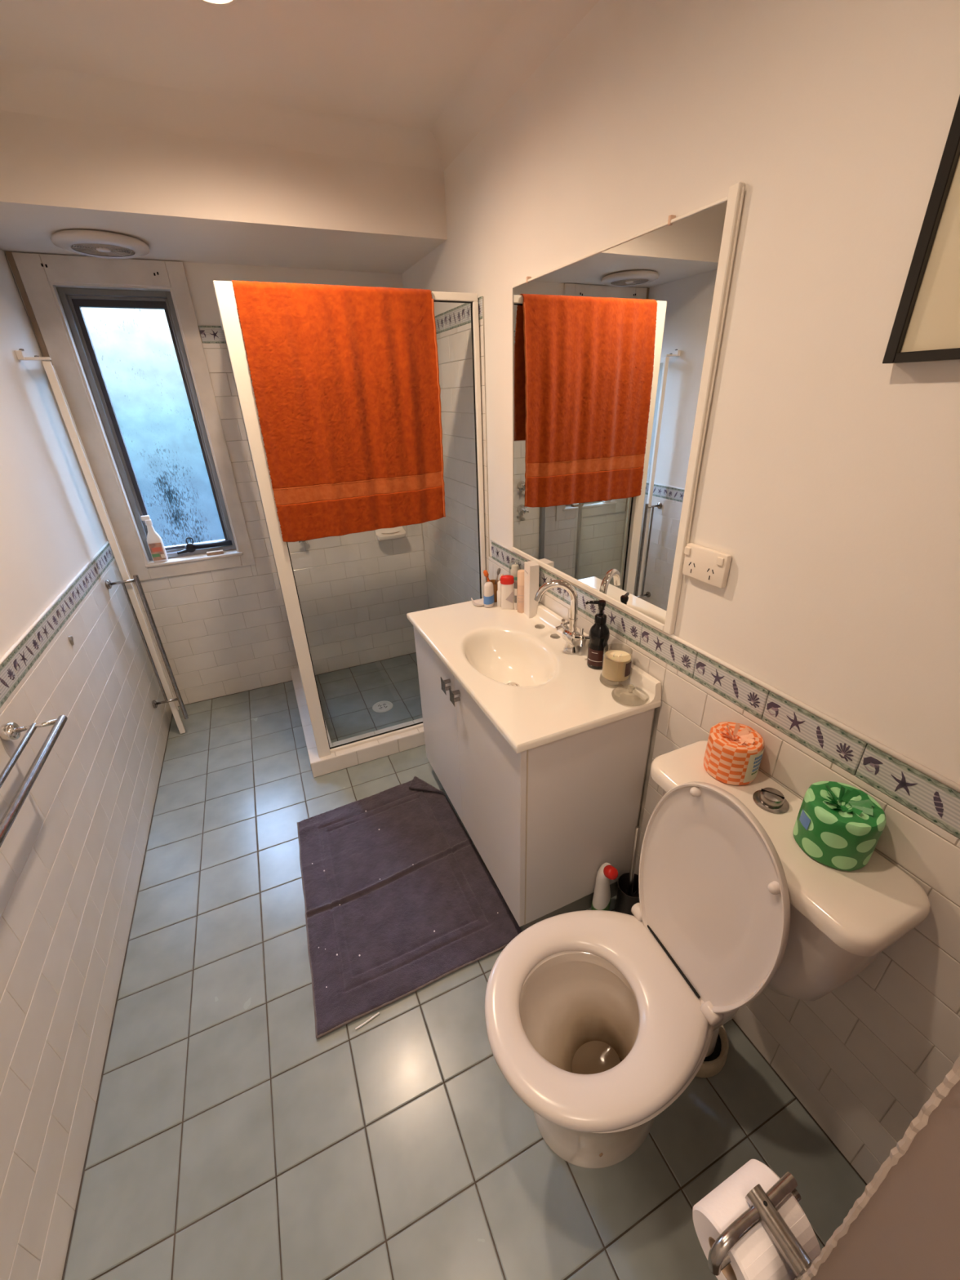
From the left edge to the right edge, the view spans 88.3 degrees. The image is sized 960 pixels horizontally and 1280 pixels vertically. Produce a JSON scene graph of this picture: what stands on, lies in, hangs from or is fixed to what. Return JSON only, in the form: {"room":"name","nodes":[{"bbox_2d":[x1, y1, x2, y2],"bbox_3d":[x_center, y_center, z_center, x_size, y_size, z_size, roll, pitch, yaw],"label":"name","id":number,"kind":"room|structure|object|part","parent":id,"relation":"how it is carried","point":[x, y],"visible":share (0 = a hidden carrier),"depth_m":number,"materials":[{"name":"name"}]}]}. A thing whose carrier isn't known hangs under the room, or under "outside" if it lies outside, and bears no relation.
{"room":"bathroom","nodes":[
{"label":"bathroom","id":0,"kind":"room"},
{"bbox_2d":[0,248,172,1279],"bbox_3d":[-1.103,0.038,0.769,0.124,2.462,4.007,-13,28,-21],"label":"wall","id":1,"kind":"structure","parent":0,"point":[72,856],"depth_m":1.45,"materials":[{"name":"tile"}]},
{"bbox_2d":[14,348,51,360],"bbox_3d":[-1.665,-1.065,1.845,0.096,0.038,0.038,-13,28,-21],"label":"bracket","id":2,"kind":"object","parent":1,"relation":"attached to","point":[20,354],"visible":1,"depth_m":1.84,"materials":[{"name":"white plastic"}]},
{"bbox_2d":[0,715,67,847],"bbox_3d":[-0.988,0.335,0.991,0.126,0.044,0.646,-13,28,-21],"label":"towel rail","id":3,"kind":"object","parent":1,"relation":"attached to","point":[10,731],"visible":1,"depth_m":1.12,"materials":[{"name":"silver metal"}]},
{"bbox_3d":[-1.107,0.215,1.240,0.089,0.012,0.012,-13,28,-21],"label":"arm","id":4,"kind":"part","parent":3,"relation":"part of","materials":[{"name":"silver metal"}]},
{"bbox_2d":[68,635,74,644],"bbox_3d":[-1.409,0.001,1.708,0.009,0.033,0.018,-13,28,-21],"label":"hook","id":5,"kind":"object","parent":1,"relation":"attached to","point":[70,637],"depth_m":1.70,"materials":[{"name":"silver metal"}]},
{"bbox_2d":[105,574,188,719],"bbox_3d":[-1.597,0.070,2.397,0.126,0.785,0.042,-13,28,-21],"label":"towel rail","id":6,"kind":"object","parent":1,"relation":"attached to","point":[108,584],"visible":1,"depth_m":2.37,"materials":[{"name":"silver metal"}]},
{"bbox_3d":[-1.609,-0.261,2.232,0.099,0.012,0.012,-13,28,-21],"label":"arm","id":7,"kind":"part","parent":6,"relation":"part of","materials":[{"name":"silver metal"}]},
{"bbox_3d":[-1.589,0.312,2.517,0.099,0.012,0.012,-13,28,-21],"label":"arm","id":8,"kind":"part","parent":6,"relation":"part of","materials":[{"name":"silver metal"}]},
{"bbox_2d":[4,251,429,706],"bbox_3d":[-1.121,-0.901,2.660,1.600,2.462,0.142,-13,28,-21],"label":"wall","id":9,"kind":"structure","parent":0,"point":[222,632],"depth_m":2.86,"materials":[{"name":"tile"}]},
{"bbox_2d":[4,251,255,581],"bbox_3d":[-1.567,-0.987,2.379,0.611,1.356,0.150,-13,28,-21],"label":"window","id":10,"kind":"structure","parent":9,"relation":"in","point":[122,339],"depth_m":2.31,"materials":[{"name":"white"}]},
{"bbox_3d":[-1.556,-0.991,2.404,0.419,1.170,0.055,-13,28,-21],"label":"frame","id":11,"kind":"part","parent":10,"relation":"part of","materials":[{"name":"grey metal"}]},
{"bbox_3d":[-1.565,-0.999,2.421,0.354,1.106,0.030,-13,28,-21],"label":"sash","id":12,"kind":"part","parent":10,"relation":"part of","materials":[{"name":"grey"}]},
{"bbox_3d":[-1.565,-1.001,2.421,0.334,1.085,0.004,-13,28,-21],"label":"pane","id":13,"kind":"part","parent":10,"relation":"part of","materials":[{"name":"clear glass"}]},
{"bbox_2d":[140,515,168,562],"bbox_3d":[-1.659,-0.515,2.516,0.068,0.236,0.042,-13,28,-21],"label":"spray bottle","id":14,"kind":"object","parent":10,"relation":"on","point":[156,546],"visible":1,"depth_m":2.51,"materials":[{"name":"white plastic"}]},
{"bbox_3d":[-1.531,-0.521,2.609,0.036,0.042,0.006,-13,28,-21],"label":"winder handle","id":15,"kind":"part","parent":10,"relation":"part of","materials":[{"name":"black"}]},
{"bbox_3d":[-1.508,-0.435,2.628,0.461,0.015,0.075,-13,28,-21],"label":"sill","id":16,"kind":"part","parent":10,"relation":"part of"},
{"bbox_2d":[206,549,223,555],"bbox_3d":[-1.418,-0.467,2.650,0.082,0.018,0.030,-13,28,-21],"label":"wood block","id":17,"kind":"object","parent":10,"relation":"on","point":[215,552],"visible":1,"depth_m":2.64,"materials":[{"name":"beige wood"}]},
{"bbox_2d":[375,526,405,541],"bbox_3d":[-0.532,-0.637,2.940,0.176,0.110,0.092,-13,28,-21],"label":"soap dish","id":18,"kind":"object","parent":9,"relation":"attached to","point":[398,532],"visible":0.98,"depth_m":2.92,"materials":[{"name":"beige ceramic"}]},
{"bbox_2d":[0,110,447,274],"bbox_3d":[-0.996,-1.702,1.872,1.600,0.335,0.642,-13,28,-21],"label":"bulkhead","id":19,"kind":"structure","parent":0,"point":[188,198],"depth_m":1.69,"materials":[{"name":"paint"}]},
{"bbox_2d":[50,229,149,258],"bbox_3d":[-1.404,-1.464,1.840,0.306,0.033,0.306,-13,28,-21],"label":"ceiling vent","id":20,"kind":"object","parent":19,"relation":"in","point":[93,243],"visible":1,"depth_m":1.79,"materials":[{"name":"grey plastic"}]},
{"bbox_2d":[71,243,134,256],"bbox_3d":[-1.404,-1.462,1.842,0.202,0.015,0.202,-13,28,-21],"label":"grille","id":21,"kind":"object","parent":20,"relation":"attached to","point":[100,249],"depth_m":1.84,"materials":[{"name":"beige plastic"}]},
{"bbox_2d":[0,0,524,130],"bbox_3d":[-0.205,-1.070,0.214,1.828,0.060,3.231,-13,28,-21],"label":"ceiling","id":22,"kind":"structure","parent":0,"point":[402,63],"depth_m":1.30,"materials":[{"name":"paint"}]},
{"bbox_2d":[198,0,238,6],"bbox_3d":[-0.592,-1.443,1.082,0.132,0.020,0.132,-13,28,-21],"label":"recessed light","id":23,"kind":"object","parent":22,"relation":"in","point":[214,2],"visible":1,"depth_m":1.14,"materials":[{"name":"white"}]},
{"bbox_2d":[61,652,866,1279],"bbox_3d":[-0.287,1.006,1.641,1.828,0.100,4.007,-13,28,-21],"label":"floor","id":24,"kind":"structure","parent":0,"point":[228,1140],"depth_m":1.22,"materials":[{"name":"tile"}]},
{"bbox_2d":[41,360,185,733],"bbox_3d":[-1.691,-0.328,2.355,0.027,1.731,0.294,-19,31,-31],"label":"pole","id":25,"kind":"object","parent":24,"relation":"on","point":[50,369],"visible":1,"depth_m":2.18,"materials":[{"name":"white metal"}]},
{"bbox_2d":[289,667,425,777],"bbox_3d":[-0.555,0.315,2.843,0.920,0.084,0.980,-13,28,-21],"label":"shower tray","id":26,"kind":"object","parent":24,"relation":"on","point":[372,750],"visible":0.62,"depth_m":2.40,"materials":[{"name":"white tile"}]},
{"bbox_2d":[213,280,485,757],"bbox_3d":[-0.570,-0.545,2.436,0.877,1.818,0.952,-13,28,-21],"label":"shower frame","id":27,"kind":"object","parent":26,"relation":"on","point":[230,323],"visible":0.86,"depth_m":1.88,"materials":[{"name":"white metal"}]},
{"bbox_3d":[-0.987,-1.268,1.911,0.038,0.029,0.902,-13,28,-21],"label":"rail","id":28,"kind":"part","parent":27,"relation":"part of","materials":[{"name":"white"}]},
{"bbox_3d":[-0.760,-0.281,1.919,0.054,1.818,0.050,-13,28,-21],"label":"corner post","id":29,"kind":"part","parent":27,"relation":"part of","materials":[{"name":"white metal"}]},
{"bbox_3d":[-0.931,0.337,2.708,0.038,0.020,0.902,-13,28,-21],"label":"rail","id":30,"kind":"part","parent":27,"relation":"part of","materials":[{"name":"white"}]},
{"bbox_2d":[231,280,445,542],"bbox_3d":[-0.452,-0.809,1.817,0.680,0.816,0.100,-13,28,-21],"label":"towel","id":31,"kind":"object","parent":27,"relation":"hanging from","point":[345,379],"visible":1,"depth_m":1.76,"materials":[{"name":"orange fabric"}]},
{"bbox_3d":[-0.445,-0.496,1.933,0.646,0.151,0.024,-13,28,-21],"label":"hem panel","id":32,"kind":"part","parent":31,"relation":"part of","materials":[{"name":"orange fabric"}]},
{"bbox_3d":[-0.332,0.433,2.476,0.824,0.016,0.028,-13,28,-21],"label":"rail","id":33,"kind":"part","parent":27,"relation":"part of","materials":[{"name":"white metal"}]},
{"bbox_3d":[-0.388,-1.174,1.677,0.824,0.025,0.028,-13,28,-21],"label":"rail","id":34,"kind":"part","parent":27,"relation":"part of","materials":[{"name":"white metal"}]},
{"bbox_2d":[355,1012,379,1029],"bbox_3d":[-0.316,1.071,1.391,0.071,0.004,0.005,-18,31,-29],"label":"clip","id":35,"kind":"object","parent":24,"relation":"on","point":[378,1013],"visible":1,"depth_m":1.39,"materials":[{"name":"white plastic"}]},
{"bbox_2d":[372,700,392,712],"bbox_3d":[-0.553,0.378,2.809,0.116,0.006,0.116,-13,28,-21],"label":"drain","id":36,"kind":"object","parent":24,"relation":"on","point":[381,706],"depth_m":2.80,"materials":[{"name":"grey metal"}]},
{"bbox_2d":[297,776,522,1039],"bbox_3d":[-0.332,0.845,1.812,0.669,0.036,0.870,-13,28,-21],"label":"bath mat","id":37,"kind":"object","parent":24,"relation":"on","point":[399,898],"visible":1,"depth_m":1.71,"materials":[{"name":"purple fabric"}]},
{"bbox_2d":[413,626,655,929],"bbox_3d":[0.113,0.402,1.836,0.455,0.782,0.894,-13,28,-21],"label":"vanity cabinet","id":38,"kind":"object","parent":24,"relation":"on","point":[543,820],"visible":0.77,"depth_m":1.49,"materials":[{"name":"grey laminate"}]},
{"bbox_3d":[-0.158,0.313,1.935,0.018,0.686,0.438,-13,28,-21],"label":"door","id":39,"kind":"part","parent":38,"relation":"part of","materials":[{"name":"grey laminate"}]},
{"bbox_3d":[-0.112,0.151,1.662,0.026,0.048,0.042,-13,28,-21],"label":"handle","id":40,"kind":"part","parent":38,"relation":"part of","materials":[{"name":"silver metal"}]},
{"bbox_3d":[-0.079,0.181,1.595,0.026,0.048,0.042,-13,28,-21],"label":"handle","id":41,"kind":"part","parent":38,"relation":"part of","materials":[{"name":"silver metal"}]},
{"bbox_3d":[0.026,0.490,1.567,0.018,0.686,0.454,-13,28,-21],"label":"door","id":42,"kind":"part","parent":38,"relation":"part of","materials":[{"name":"grey laminate"}]},
{"bbox_2d":[406,598,661,753],"bbox_3d":[0.104,0.065,1.670,0.448,0.181,0.922,-13,28,-21],"label":"washbasin","id":43,"kind":"object","parent":38,"relation":"in","point":[515,667],"visible":0.87,"depth_m":1.55,"materials":[{"name":"white ceramic"}]},
{"bbox_2d":[471,599,484,606],"bbox_3d":[-0.001,-0.149,2.005,0.062,0.010,0.062,-13,28,-21],"label":"shallow dish","id":44,"kind":"object","parent":43,"relation":"on","point":[480,603],"visible":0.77,"depth_m":2.01,"materials":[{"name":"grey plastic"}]},
{"bbox_2d":[483,582,494,608],"bbox_3d":[0.035,-0.182,1.970,0.050,0.098,0.051,-13,28,-21],"label":"bottle","id":45,"kind":"object","parent":43,"relation":"on","point":[488,594],"visible":1,"depth_m":1.95,"materials":[{"name":"white plastic"}]},
{"bbox_2d":[485,579,498,602],"bbox_3d":[0.054,-0.199,2.023,0.060,0.080,0.060,-13,28,-21],"label":"toothbrush cup","id":46,"kind":"object","parent":43,"relation":"on","point":[495,586],"visible":0.23,"depth_m":2.00,"materials":[{"name":"brown"}]},
{"bbox_2d":[483,569,490,582],"bbox_3d":[0.040,-0.224,2.010,0.051,0.127,0.018,0,26,4],"label":"toothbrush","id":47,"kind":"object","parent":46,"relation":"in","point":[485,572],"visible":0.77,"depth_m":1.99,"materials":[{"name":"orange plastic"}]},
{"bbox_2d":[494,568,500,584],"bbox_3d":[0.065,-0.228,2.002,0.046,0.139,0.012,18,33,34],"label":"toothbrush","id":48,"kind":"object","parent":46,"relation":"in","point":[499,569],"visible":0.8,"depth_m":1.98,"materials":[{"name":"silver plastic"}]},
{"bbox_2d":[497,581,502,607],"bbox_3d":[0.082,-0.183,1.963,0.029,0.103,0.029,-13,28,-21],"label":"bottle","id":49,"kind":"object","parent":43,"relation":"on","point":[499,584],"visible":0.58,"depth_m":1.95,"materials":[{"name":"white plastic"}]},
{"bbox_2d":[500,574,514,609],"bbox_3d":[0.106,-0.184,1.922,0.050,0.139,0.040,-13,28,-21],"label":"bottle","id":50,"kind":"object","parent":43,"relation":"on","point":[507,581],"visible":1,"depth_m":1.91,"materials":[{"name":"white plastic"}]},
{"bbox_2d":[509,559,521,587],"bbox_3d":[0.140,-0.230,1.966,0.049,0.180,0.049,0,26,4],"label":"bottle","id":51,"kind":"object","parent":43,"relation":"on","point":[514,567],"visible":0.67,"depth_m":1.93,"materials":[{"name":"white plastic"}]},
{"bbox_2d":[513,581,517,609],"bbox_3d":[0.141,-0.174,1.928,0.020,0.114,0.020,-13,28,-21],"label":"tube","id":52,"kind":"object","parent":43,"relation":"on","point":[515,588],"visible":0.83,"depth_m":1.92,"materials":[{"name":"white plastic"}]},
{"bbox_2d":[517,569,524,613],"bbox_3d":[0.160,-0.187,1.892,0.036,0.168,0.036,-13,28,-21],"label":"bottle","id":53,"kind":"object","parent":43,"relation":"on","point":[520,572],"visible":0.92,"depth_m":1.88,"materials":[{"name":"beige plastic"}]},
{"bbox_2d":[524,560,539,618],"bbox_3d":[0.192,-0.187,1.849,0.036,0.205,0.056,-9,27,-14],"label":"box","id":54,"kind":"object","parent":43,"relation":"on","point":[531,568],"visible":0.99,"depth_m":1.82,"materials":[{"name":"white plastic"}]},
{"bbox_2d":[533,579,589,653],"bbox_3d":[0.259,-0.067,1.559,0.140,0.244,0.136,-13,28,-21],"label":"mixer tap","id":55,"kind":"object","parent":43,"relation":"on","point":[572,637],"visible":1,"depth_m":1.55,"materials":[{"name":"silver metal"}]},
{"bbox_3d":[0.240,-0.108,1.562,0.137,0.172,0.024,0,26,4],"label":"spout","id":56,"kind":"part","parent":55,"relation":"part of","materials":[{"name":"silver metal"}]},
{"bbox_3d":[0.280,-0.046,1.632,0.057,0.055,0.049,-13,28,-21],"label":"cross handle","id":57,"kind":"part","parent":55,"relation":"part of","materials":[{"name":"silver metal"}]},
{"bbox_3d":[0.316,-0.011,1.561,0.057,0.056,0.049,-13,28,-21],"label":"cross handle","id":58,"kind":"part","parent":55,"relation":"part of","materials":[{"name":"silver metal"}]},
{"bbox_2d":[585,600,609,669],"bbox_3d":[0.355,-0.017,1.485,0.069,0.214,0.061,-13,28,-21],"label":"soap pump bottle","id":59,"kind":"object","parent":43,"relation":"on","point":[599,633],"visible":0.98,"depth_m":1.47,"materials":[{"name":"black plastic"}]},
{"bbox_2d":[599,648,632,688],"bbox_3d":[0.393,0.074,1.423,0.088,0.104,0.088,-13,28,-21],"label":"candle","id":60,"kind":"object","parent":43,"relation":"on","point":[615,670],"visible":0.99,"depth_m":1.40,"materials":[{"name":"beige wax"}]},
{"bbox_3d":[0.394,0.111,1.441,0.088,0.020,0.088,-13,28,-21],"label":"glass","id":61,"kind":"part","parent":60,"relation":"part of","materials":[{"name":"clear glass"}]},
{"bbox_2d":[611,684,648,706],"bbox_3d":[0.413,0.141,1.358,0.099,0.040,0.099,-13,28,-21],"label":"lid","id":62,"kind":"object","parent":43,"relation":"on","point":[629,695],"visible":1,"depth_m":1.35,"materials":[{"name":"clear glass"}]},
{"bbox_3d":[0.413,0.133,1.354,0.021,0.022,0.021,-13,28,-21],"label":"knob","id":63,"kind":"part","parent":62,"relation":"part of","materials":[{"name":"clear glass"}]},
{"bbox_3d":[0.309,0.531,1.464,0.405,0.694,0.016,-13,28,-21],"label":"panel","id":64,"kind":"part","parent":38,"relation":"part of","materials":[{"name":"grey laminate"}]},
{"bbox_2d":[591,862,617,911],"bbox_3d":[0.391,0.804,1.577,0.067,0.274,0.080,-2,26,1],"label":"bottle","id":65,"kind":"object","parent":24,"relation":"on","point":[601,900],"visible":0.73,"depth_m":1.54,"materials":[{"name":"white plastic"}]},
{"bbox_2d":[615,826,639,915],"bbox_3d":[0.488,0.748,1.573,0.091,0.372,0.091,-13,28,-21],"label":"toilet brush","id":66,"kind":"object","parent":24,"relation":"on","point":[628,889],"visible":0.83,"depth_m":1.59,"materials":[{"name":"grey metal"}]},
{"bbox_3d":[0.486,0.739,1.579,0.015,0.361,0.038,1,27,6],"label":"handle","id":67,"kind":"part","parent":66,"relation":"part of","materials":[{"name":"silver metal"}]},
{"bbox_2d":[484,740,930,1168],"bbox_3d":[0.357,0.724,1.054,0.700,0.887,0.494,-13,28,-21],"label":"toilet","id":68,"kind":"object","parent":24,"relation":"on","point":[598,1021],"visible":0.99,"depth_m":0.99,"materials":[{"name":"white ceramic"}]},
{"bbox_3d":[0.231,0.760,1.041,0.447,0.026,0.392,-13,28,-21],"label":"seat","id":69,"kind":"part","parent":68,"relation":"part of","materials":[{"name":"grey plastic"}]},
{"bbox_3d":[0.452,0.511,1.007,0.085,0.470,0.340,-13,28,-21],"label":"lid","id":70,"kind":"part","parent":68,"relation":"part of","materials":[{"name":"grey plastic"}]},
{"bbox_2d":[703,721,764,785],"bbox_3d":[0.555,0.244,1.083,0.107,0.105,0.108,-13,28,-21],"label":"toilet roll","id":71,"kind":"object","parent":68,"relation":"on","point":[734,751],"visible":1,"depth_m":1.05,"materials":[{"name":"orange paper"}]},
{"bbox_3d":[0.575,0.368,0.992,0.199,0.037,0.494,-13,28,-21],"label":"cistern lid","id":72,"kind":"part","parent":68,"relation":"part of","materials":[{"name":"beige ceramic"}]},
{"bbox_2d":[792,781,886,871],"bbox_3d":[0.646,0.329,0.894,0.118,0.115,0.118,-13,28,-21],"label":"toilet roll","id":73,"kind":"object","parent":68,"relation":"on","point":[839,825],"visible":1,"depth_m":0.86,"materials":[{"name":"green paper"}]},
{"bbox_2d":[483,593,493,608],"bbox_3d":[0.036,-0.162,1.980,0.049,0.053,0.050,-13,28,-21],"label":"label","id":74,"kind":"object","parent":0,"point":[488,598],"depth_m":1.96,"materials":[{"name":"blue plastic"}]},
{"bbox_2d":[401,0,959,1184],"bbox_3d":[0.252,-0.506,1.769,0.124,2.462,3.048,-13,28,-21],"label":"wall","id":75,"kind":"structure","parent":0,"point":[828,478],"depth_m":0.91,"materials":[{"name":"paint"}]},
{"bbox_2d":[0,59,444,170],"bbox_3d":[-0.851,-1.630,1.541,1.600,0.078,0.078,-13,28,-21],"label":"trim","id":76,"kind":"structure","parent":75,"relation":"attached to","point":[24,88],"depth_m":1.55,"materials":[{"name":"paint"}]},
{"bbox_2d":[430,0,599,170],"bbox_3d":[0.295,-1.354,0.906,0.078,0.078,2.281,-13,28,-21],"label":"trim","id":77,"kind":"structure","parent":75,"relation":"attached to","point":[535,30],"depth_m":1.37,"materials":[{"name":"paint"}]},
{"bbox_2d":[511,181,745,634],"bbox_3d":[0.300,-0.584,1.431,0.015,0.890,0.872,-13,28,-21],"label":"wall mirror","id":78,"kind":"object","parent":75,"relation":"attached to","point":[615,346],"visible":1,"depth_m":1.28,"materials":[{"name":"silver glass"}]},
{"bbox_3d":[0.122,-0.756,1.785,0.014,0.858,0.005,-13,28,-21],"label":"frame","id":79,"kind":"part","parent":78,"relation":"part of","materials":[{"name":"white"}]},
{"bbox_3d":[0.308,-0.199,1.634,0.015,0.018,0.848,-13,28,-21],"label":"frame","id":80,"kind":"part","parent":78,"relation":"part of","materials":[{"name":"white"}]},
{"bbox_3d":[0.283,-0.971,1.248,0.014,0.006,0.842,-13,28,-21],"label":"frame","id":81,"kind":"part","parent":78,"relation":"part of","materials":[{"name":"white"}]},
{"bbox_3d":[0.474,-0.417,1.082,0.015,0.890,0.024,-13,28,-21],"label":"frame","id":82,"kind":"part","parent":78,"relation":"part of","materials":[{"name":"white"}]},
{"bbox_2d":[682,542,731,588],"bbox_3d":[0.511,-0.170,1.123,0.021,0.076,0.118,-13,28,-21],"label":"power outlet","id":83,"kind":"object","parent":75,"relation":"attached to","point":[709,566],"visible":1,"depth_m":1.11,"materials":[{"name":"beige plastic"}]},
{"bbox_2d":[684,546,690,555],"bbox_3d":[0.482,-0.207,1.150,0.005,0.018,0.016,-13,28,-21],"label":"switch","id":84,"kind":"object","parent":83,"relation":"attached to","point":[687,548],"depth_m":1.15,"materials":[{"name":"beige plastic"}]},
{"bbox_2d":[716,556,724,566],"bbox_3d":[0.521,-0.170,1.073,0.005,0.018,0.016,-13,28,-21],"label":"switch","id":85,"kind":"object","parent":83,"relation":"attached to","point":[720,560],"depth_m":1.07,"materials":[{"name":"beige plastic"}]},
{"bbox_2d":[686,186,745,543],"bbox_3d":[0.476,-0.514,1.018,0.005,0.642,0.005,-13,28,-21],"label":"frame","id":86,"kind":"object","parent":75,"relation":"attached to","point":[744,187],"visible":1,"depth_m":0.99,"materials":[{"name":"beige plastic"}]},
{"bbox_2d":[882,94,959,363],"bbox_3d":[0.693,-0.601,0.395,0.026,0.637,0.480,-13,28,-21],"label":"framed picture","id":87,"kind":"object","parent":75,"relation":"attached to","point":[926,327],"visible":1,"depth_m":0.66,"materials":[{"name":"black paint"}]},
{"bbox_3d":[0.703,-0.321,0.534,0.026,0.013,0.449,-13,28,-21],"label":"frame","id":88,"kind":"part","parent":87,"relation":"part of","materials":[{"name":"black paint"}]},
{"bbox_2d":[713,1008,738,1031],"bbox_3d":[0.480,0.770,1.157,0.120,0.104,0.236,-13,28,-21],"label":"hinge","id":89,"kind":"object","parent":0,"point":[727,1016],"depth_m":1.06,"materials":[{"name":"beige plastic"}]},
{"bbox_2d":[800,1055,959,1279],"bbox_3d":[0.634,0.204,0.380,0.712,2.400,0.151,-13,28,-21],"label":"wall","id":90,"kind":"structure","parent":0,"point":[904,1224],"depth_m":0.35,"materials":[{"name":"brown paint"}]},
{"bbox_2d":[707,1171,816,1279],"bbox_3d":[0.314,0.647,0.532,0.137,0.057,0.070,-13,28,-21],"label":"toilet roll holder","id":91,"kind":"object","parent":90,"relation":"attached to","point":[762,1209],"visible":0.92,"depth_m":0.53,"materials":[{"name":"silver metal"}]},
{"bbox_2d":[692,1159,821,1279],"bbox_3d":[0.314,0.695,0.573,0.098,0.121,0.092,-13,28,-21],"label":"toilet roll","id":92,"kind":"object","parent":91,"relation":"on","point":[756,1256],"visible":0.7,"depth_m":0.55,"materials":[{"name":"white paper"}]},
{"bbox_3d":[0.322,0.638,0.535,0.022,0.022,0.064,-13,28,-21],"label":"stem","id":93,"kind":"part","parent":91,"relation":"part of","materials":[{"name":"silver metal"}]}
]}

